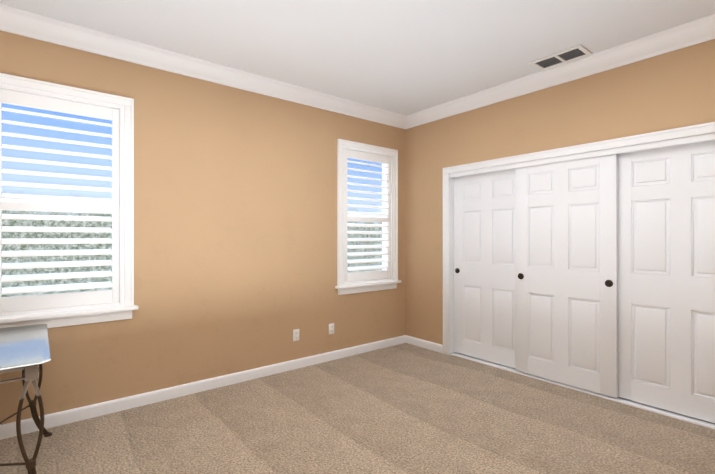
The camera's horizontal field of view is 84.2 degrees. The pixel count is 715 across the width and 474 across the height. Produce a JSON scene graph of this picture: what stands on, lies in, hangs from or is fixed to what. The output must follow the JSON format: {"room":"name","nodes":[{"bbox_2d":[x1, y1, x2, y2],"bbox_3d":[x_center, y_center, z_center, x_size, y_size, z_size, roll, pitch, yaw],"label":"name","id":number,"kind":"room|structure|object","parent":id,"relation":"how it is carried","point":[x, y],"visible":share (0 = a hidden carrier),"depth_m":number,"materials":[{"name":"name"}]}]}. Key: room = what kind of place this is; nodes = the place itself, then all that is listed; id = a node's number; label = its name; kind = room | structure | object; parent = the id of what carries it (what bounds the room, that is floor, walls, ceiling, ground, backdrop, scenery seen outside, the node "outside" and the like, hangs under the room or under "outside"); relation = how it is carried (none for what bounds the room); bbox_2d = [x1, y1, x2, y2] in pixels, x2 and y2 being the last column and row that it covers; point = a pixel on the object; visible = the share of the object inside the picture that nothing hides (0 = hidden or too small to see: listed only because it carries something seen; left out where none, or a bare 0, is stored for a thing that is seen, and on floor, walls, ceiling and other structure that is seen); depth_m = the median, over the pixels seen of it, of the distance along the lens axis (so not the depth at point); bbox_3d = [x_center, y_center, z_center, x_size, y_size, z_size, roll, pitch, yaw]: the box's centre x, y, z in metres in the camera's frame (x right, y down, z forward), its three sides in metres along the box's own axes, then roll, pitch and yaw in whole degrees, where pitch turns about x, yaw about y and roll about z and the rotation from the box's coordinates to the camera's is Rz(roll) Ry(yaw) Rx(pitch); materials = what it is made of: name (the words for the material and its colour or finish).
{"room":"empty bedroom","nodes":[
{"label":"empty bedroom","id":0,"kind":"room"},
{"bbox_2d":[0,30,405,424],"bbox_3d":[-1.320,-0.075,3.435,5.100,2.750,0.150,0,0,-39],"label":"wall","id":1,"kind":"structure","parent":0,"point":[235,230],"depth_m":3.40,"materials":[{"name":"beige paint"}]},
{"bbox_2d":[0,73,138,327],"bbox_3d":[-2.084,-0.215,2.774,0.940,1.669,0.207,0,0,-39],"label":"window","id":2,"kind":"structure","parent":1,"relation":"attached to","point":[70,308],"depth_m":2.78,"materials":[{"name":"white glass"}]},
{"bbox_2d":[0,335,403,439],"bbox_3d":[-1.268,1.255,3.370,4.800,0.090,0.016,0,0,-39],"label":"baseboard","id":3,"kind":"structure","parent":1,"relation":"attached to","point":[7,430],"depth_m":3.22,"materials":[{"name":"white wood"}]},
{"bbox_2d":[0,4,408,128],"bbox_3d":[-1.236,-1.390,3.332,4.800,0.120,0.115,0,0,-39],"label":"crown molding","id":4,"kind":"structure","parent":1,"relation":"attached to","point":[78,37],"depth_m":3.13,"materials":[{"name":"white wood"}]},
{"bbox_2d":[293,329,298,340],"bbox_3d":[-0.605,0.970,3.911,0.070,0.115,0.009,0,0,-39],"label":"electrical outlet","id":5,"kind":"object","parent":1,"relation":"attached to","point":[295,334],"visible":1,"depth_m":3.91,"materials":[{"name":"white plastic"}]},
{"bbox_2d":[329,323,333,334],"bbox_3d":[-0.273,0.970,4.179,0.070,0.115,0.009,0,0,-39],"label":"electrical outlet","id":6,"kind":"object","parent":1,"relation":"attached to","point":[331,328],"visible":1,"depth_m":4.18,"materials":[{"name":"white plastic"}]},
{"bbox_2d":[335,139,400,294],"bbox_3d":[0.101,-0.214,4.541,0.940,1.669,0.207,0,0,-39],"label":"window","id":7,"kind":"structure","parent":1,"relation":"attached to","point":[385,277],"depth_m":4.51,"materials":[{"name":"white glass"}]},
{"bbox_2d":[0,343,714,473],"bbox_3d":[0.461,1.349,1.949,6.000,0.100,4.700,0,0,-39],"label":"floor","id":8,"kind":"structure","parent":0,"point":[404,408],"depth_m":2.66,"materials":[{"name":"carpet"}]},
{"bbox_2d":[0,324,51,473],"bbox_3d":[-2.112,0.934,1.926,1.013,0.730,1.000,0,0,-39],"label":"side table","id":9,"kind":"object","parent":8,"relation":"on","point":[25,349],"visible":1,"depth_m":1.92,"materials":[{"name":"brown metal"}]},
{"bbox_2d":[451,352,714,429],"bbox_3d":[1.828,1.294,3.457,0.098,0.012,2.425,0,0,-39],"label":"closet track","id":10,"kind":"object","parent":8,"relation":"on","point":[696,421],"visible":0.92,"depth_m":3.14,"materials":[{"name":"white metal"}]},
{"bbox_2d":[454,168,515,367],"bbox_3d":[1.345,0.294,4.080,0.050,1.963,0.842,0,0,-39],"label":"closet door","id":11,"kind":"structure","parent":10,"relation":"on","point":[484,266],"depth_m":4.08,"materials":[{"name":"white paint"}]},
{"bbox_2d":[516,154,617,397],"bbox_3d":[1.787,0.293,3.458,0.050,1.963,0.842,0,0,-39],"label":"closet door","id":12,"kind":"structure","parent":10,"relation":"on","point":[566,272],"depth_m":3.40,"materials":[{"name":"white paint"}]},
{"bbox_2d":[618,140,714,422],"bbox_3d":[2.336,0.293,2.856,0.050,1.963,0.842,0,0,-39],"label":"closet door","id":13,"kind":"structure","parent":10,"relation":"on","point":[666,278],"depth_m":2.91,"materials":[{"name":"white paint"}]},
{"bbox_2d":[0,0,714,115],"bbox_3d":[0.111,-1.501,1.667,5.100,0.100,4.700,0,0,-39],"label":"ceiling","id":14,"kind":"structure","parent":0,"point":[405,57],"depth_m":2.82,"materials":[{"name":"white paint"}]},
{"bbox_2d":[529,44,592,70],"bbox_3d":[1.639,-1.444,3.199,0.230,0.012,0.400,0,0,-39],"label":"ceiling vent","id":15,"kind":"object","parent":14,"relation":"in","point":[563,57],"visible":1,"depth_m":3.19,"materials":[{"name":"white metal"}]},
{"bbox_2d":[405,39,714,344],"bbox_3d":[2.082,-0.075,3.165,0.150,2.750,4.550,0,0,-39],"label":"wall","id":16,"kind":"structure","parent":0,"point":[670,90],"depth_m":3.63,"materials":[{"name":"beige paint"}]},
{"bbox_2d":[404,335,442,352],"bbox_3d":[0.785,1.255,4.636,0.016,0.090,0.570,0,0,-39],"label":"baseboard","id":17,"kind":"structure","parent":16,"relation":"attached to","point":[422,343],"depth_m":4.64,"materials":[{"name":"white wood"}]},
{"bbox_2d":[404,14,714,127],"bbox_3d":[1.926,-1.390,3.148,0.115,0.120,4.140,0,0,-39],"label":"crown molding","id":18,"kind":"structure","parent":16,"relation":"attached to","point":[700,30],"depth_m":3.24,"materials":[{"name":"white wood"}]},
{"bbox_2d":[443,122,714,354],"bbox_3d":[1.828,0.266,3.457,0.178,2.069,2.583,0,0,-39],"label":"trim","id":19,"kind":"structure","parent":16,"relation":"attached to","point":[684,135],"depth_m":3.67,"materials":[{"name":"white wood"}]},
{"label":"outside","id":20,"kind":"structure","parent":0,"visible":0},
{"bbox_2d":[1,103,381,297],"bbox_3d":[-5.224,-4.198,9.218,30.000,13.000,0.050,0,0,-39],"label":"sky","id":21,"kind":"structure","parent":20,"point":[27,118],"depth_m":8.38,"materials":[{"name":"blue"}]}
]}

